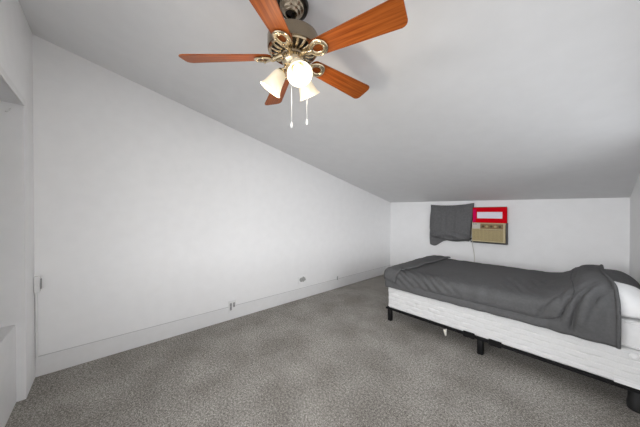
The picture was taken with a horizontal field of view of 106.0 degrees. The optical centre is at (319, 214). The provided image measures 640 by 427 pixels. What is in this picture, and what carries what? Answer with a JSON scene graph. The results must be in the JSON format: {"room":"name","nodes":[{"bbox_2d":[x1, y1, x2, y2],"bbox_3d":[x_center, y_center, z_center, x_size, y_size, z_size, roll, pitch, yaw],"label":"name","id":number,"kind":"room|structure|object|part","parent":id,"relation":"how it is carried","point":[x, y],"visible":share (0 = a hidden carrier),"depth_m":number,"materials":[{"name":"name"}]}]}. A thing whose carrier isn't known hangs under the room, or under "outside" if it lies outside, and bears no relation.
{"room":"attic bedroom","nodes":[
{"label":"attic bedroom","id":0,"kind":"room"},
{"bbox_2d":[0,325,15,426],"bbox_3d":[-2.276,1.079,1.188,0.855,0.565,0.732,0,1,-42],"label":"wall ledge","id":1,"kind":"object","parent":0,"point":[8,333],"visible":1,"depth_m":1.60,"materials":[{"name":"paint"}]},
{"bbox_2d":[0,0,34,401],"bbox_3d":[-1.615,-0.060,0.398,1.000,2.855,3.415,0,1,-42],"label":"wall","id":2,"kind":"structure","parent":0,"point":[17,295],"depth_m":1.74,"materials":[{"name":"paint"}]},
{"bbox_2d":[0,65,25,105],"bbox_3d":[-1.915,-0.812,1.488,0.012,0.047,0.720,0,1,-42],"label":"trim","id":3,"kind":"structure","parent":2,"relation":"attached to","point":[5,77],"depth_m":1.51,"materials":[{"name":"paint"}]},
{"bbox_2d":[34,276,41,357],"bbox_3d":[-2.346,0.849,2.007,0.040,0.681,0.049,0,1,-42],"label":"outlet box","id":4,"kind":"object","parent":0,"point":[37,279],"visible":1,"depth_m":2.01,"materials":[{"name":"white plastic"}]},
{"bbox_2d":[32,34,390,355],"bbox_3d":[-0.741,-0.198,3.546,6.500,3.085,0.120,0,1,-42],"label":"wall","id":5,"kind":"structure","parent":0,"point":[150,209],"depth_m":2.58,"materials":[{"name":"paint"}]},
{"bbox_2d":[35,265,390,376],"bbox_3d":[-0.370,1.257,3.802,5.378,0.171,0.008,0,1,-42],"label":"baseboard","id":6,"kind":"structure","parent":5,"relation":"attached to","point":[48,363],"depth_m":2.65,"materials":[{"name":"paint"}]},
{"bbox_2d":[229,300,235,311],"bbox_3d":[-1.133,1.175,3.114,0.090,0.145,0.016,0,1,-42],"label":"wall outlet","id":7,"kind":"object","parent":5,"relation":"attached to","point":[232,304],"visible":1,"depth_m":3.11,"materials":[{"name":"white plastic"}]},
{"bbox_2d":[298,275,306,283],"bbox_3d":[-0.274,1.037,3.877,0.170,0.120,0.022,0,1,-42],"label":"wall jack","id":8,"kind":"object","parent":5,"relation":"attached to","point":[301,279],"visible":1,"depth_m":3.87,"materials":[{"name":"paint"}]},
{"bbox_2d":[5,274,639,426],"bbox_3d":[0.436,1.404,2.240,6.500,0.100,3.655,0,1,-42],"label":"floor","id":9,"kind":"structure","parent":0,"point":[335,357],"depth_m":1.95,"materials":[{"name":"grey carpet"}]},
{"bbox_2d":[386,306,639,413],"bbox_3d":[2.046,1.254,2.802,1.412,0.191,2.052,0,1,-42],"label":"bedstead","id":10,"kind":"object","parent":9,"relation":"on","point":[633,395],"visible":0.42,"depth_m":2.04,"materials":[{"name":"black metal"}]},
{"bbox_3d":[0.900,1.278,3.092,0.044,0.139,0.048,0,1,-42],"label":"leg","id":11,"kind":"part","parent":10,"relation":"part of","materials":[{"name":"black metal"}]},
{"bbox_3d":[1.563,1.283,2.349,0.044,0.139,0.048,0,1,-42],"label":"leg","id":12,"kind":"part","parent":10,"relation":"part of","materials":[{"name":"black metal"}]},
{"bbox_2d":[388,287,639,389],"bbox_3d":[2.043,1.100,2.788,1.394,0.357,2.042,0,1,-42],"label":"box spring","id":13,"kind":"object","parent":10,"relation":"on","point":[622,366],"visible":0.45,"depth_m":2.04,"materials":[{"name":"white fabric"}]},
{"bbox_2d":[621,316,639,349],"bbox_3d":[2.057,0.825,2.793,1.352,0.192,2.037,0,1,-42],"label":"mattress","id":14,"kind":"object","parent":13,"relation":"on","point":[630,327],"visible":0.03,"depth_m":1.68,"materials":[{"name":"white fabric"}]},
{"bbox_2d":[384,255,620,348],"bbox_3d":[1.954,0.707,2.853,1.550,0.408,1.942,0,1,-42],"label":"comforter","id":15,"kind":"object","parent":14,"relation":"on","point":[583,301],"visible":1,"depth_m":2.21,"materials":[{"name":"grey fabric"}]},
{"bbox_2d":[604,269,639,288],"bbox_3d":[2.833,0.636,2.417,0.640,0.184,0.475,0,1,-42],"label":"bed pillow","id":16,"kind":"object","parent":14,"relation":"on","point":[618,276],"visible":0.2,"depth_m":2.23,"materials":[{"name":"grey fabric"}]},
{"bbox_2d":[614,281,639,318],"bbox_3d":[2.324,0.638,1.962,0.645,0.188,0.475,0,1,-42],"label":"bed pillow","id":17,"kind":"object","parent":14,"relation":"on","point":[629,295],"visible":0.17,"depth_m":1.71,"materials":[{"name":"white fabric"}]},
{"bbox_3d":[2.204,1.275,1.675,0.092,0.166,0.092,0,1,-42],"label":"leg","id":18,"kind":"part","parent":10,"relation":"part of","materials":[{"name":"black plastic"}]},
{"bbox_2d":[19,0,639,202],"bbox_3d":[0.436,-1.013,2.222,6.500,1.655,3.655,0,1,-42],"label":"ceiling","id":19,"kind":"structure","parent":0,"point":[468,100],"depth_m":1.88,"materials":[{"name":"paint"}]},
{"bbox_2d":[178,0,407,127],"bbox_3d":[-0.186,-0.846,1.350,1.158,0.746,1.191,0,0,0],"label":"ceiling fan","id":20,"kind":"object","parent":19,"relation":"hanging from","point":[292,42],"visible":1,"depth_m":1.27,"materials":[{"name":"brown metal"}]},
{"bbox_3d":[-0.517,-0.878,1.348,0.491,0.006,0.138,-2,18,-2],"label":"blade","id":21,"kind":"part","parent":20,"relation":"part of","materials":[{"name":"brown wood"}]},
{"bbox_3d":[-0.233,-0.884,1.002,0.138,0.006,0.491,9,3,13],"label":"blade","id":22,"kind":"part","parent":20,"relation":"part of","materials":[{"name":"brown wood"}]},
{"bbox_3d":[-0.269,-0.756,1.385,0.144,0.150,0.132,0,0,0],"label":"lamp shade","id":23,"kind":"part","parent":20,"relation":"part of","materials":[{"name":"beige glass"}]},
{"bbox_3d":[-0.288,-0.889,1.701,0.138,0.006,0.491,-18,6,-21],"label":"blade","id":24,"kind":"part","parent":20,"relation":"part of","materials":[{"name":"brown wood"}]},
{"bbox_3d":[-0.154,-0.651,1.322,0.005,0.313,0.023,0,0,0],"label":"pull chain","id":25,"kind":"part","parent":20,"relation":"part of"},
{"bbox_3d":[-0.114,-0.771,1.265,0.053,0.076,0.066,0,0,0],"label":"bulb","id":26,"kind":"part","parent":20,"relation":"part of","materials":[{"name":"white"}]},
{"bbox_3d":[-0.103,-0.755,1.248,0.130,0.150,0.142,0,0,0],"label":"lamp shade","id":27,"kind":"part","parent":20,"relation":"part of","materials":[{"name":"beige glass"}]},
{"bbox_3d":[-0.067,-0.756,1.458,0.132,0.150,0.136,0,0,0],"label":"lamp shade","id":28,"kind":"part","parent":20,"relation":"part of","materials":[{"name":"beige glass"}]},
{"bbox_3d":[0.131,-0.888,1.597,0.491,0.006,0.138,1,-17,-40],"label":"blade","id":29,"kind":"part","parent":20,"relation":"part of","materials":[{"name":"brown wood"}]},
{"bbox_3d":[0.161,-0.885,1.166,0.491,0.006,0.138,1,-16,32],"label":"blade","id":30,"kind":"part","parent":20,"relation":"part of","materials":[{"name":"brown wood"}]},
{"bbox_2d":[390,198,629,274],"bbox_3d":[2.816,0.529,4.357,0.120,1.619,3.415,0,1,-42],"label":"wall","id":31,"kind":"structure","parent":0,"point":[546,235],"depth_m":3.67,"materials":[{"name":"paint"}]},
{"bbox_2d":[470,207,507,244],"bbox_3d":[2.650,0.171,4.387,0.084,0.623,1.226,0,1,-42],"label":"window","id":32,"kind":"structure","parent":31,"relation":"in","point":[506,243],"depth_m":3.96,"materials":[{"name":"grey"}]},
{"bbox_2d":[430,203,473,245],"bbox_3d":[2.452,0.197,4.563,0.136,0.829,0.797,0,1,-42],"label":"cloth","id":33,"kind":"object","parent":32,"relation":"hanging from","point":[447,222],"visible":1,"depth_m":4.52,"materials":[{"name":"grey fabric"}]},
{"bbox_2d":[473,207,506,222],"bbox_3d":[2.880,0.001,4.100,0.022,0.262,0.486,0,1,-42],"label":"board","id":34,"kind":"object","parent":32,"relation":"attached to","point":[483,214],"visible":1,"depth_m":4.08,"materials":[{"name":"red"}]},
{"bbox_2d":[472,222,505,261],"bbox_3d":[2.872,0.642,4.119,0.113,1.017,0.490,0,1,-42],"label":"air conditioner","id":35,"kind":"object","parent":31,"relation":"attached to","point":[482,232],"visible":0.89,"depth_m":4.08,"materials":[{"name":"beige plastic"}]},
{"bbox_3d":[2.734,0.185,4.218,0.010,0.096,0.122,0,1,-42],"label":"name plate","id":36,"kind":"part","parent":35,"relation":"part of","materials":[{"name":"beige"}]},
{"bbox_2d":[472,229,502,241],"bbox_3d":[2.842,0.344,4.096,0.011,0.192,0.438,0,1,-42],"label":"grille","id":37,"kind":"object","parent":35,"relation":"attached to","point":[482,235],"depth_m":4.09,"materials":[{"name":"beige"}]},
{"bbox_3d":[2.884,0.194,4.053,0.006,0.084,0.320,0,1,-42],"label":"control panel","id":38,"kind":"part","parent":35,"relation":"part of","materials":[{"name":"brown plastic"}]},
{"bbox_2d":[629,174,639,283],"bbox_3d":[1.986,-0.067,1.243,5.500,2.855,0.120,0,1,-42],"label":"wall","id":39,"kind":"structure","parent":0,"point":[634,257],"depth_m":2.66,"materials":[{"name":"paint"}]}
]}

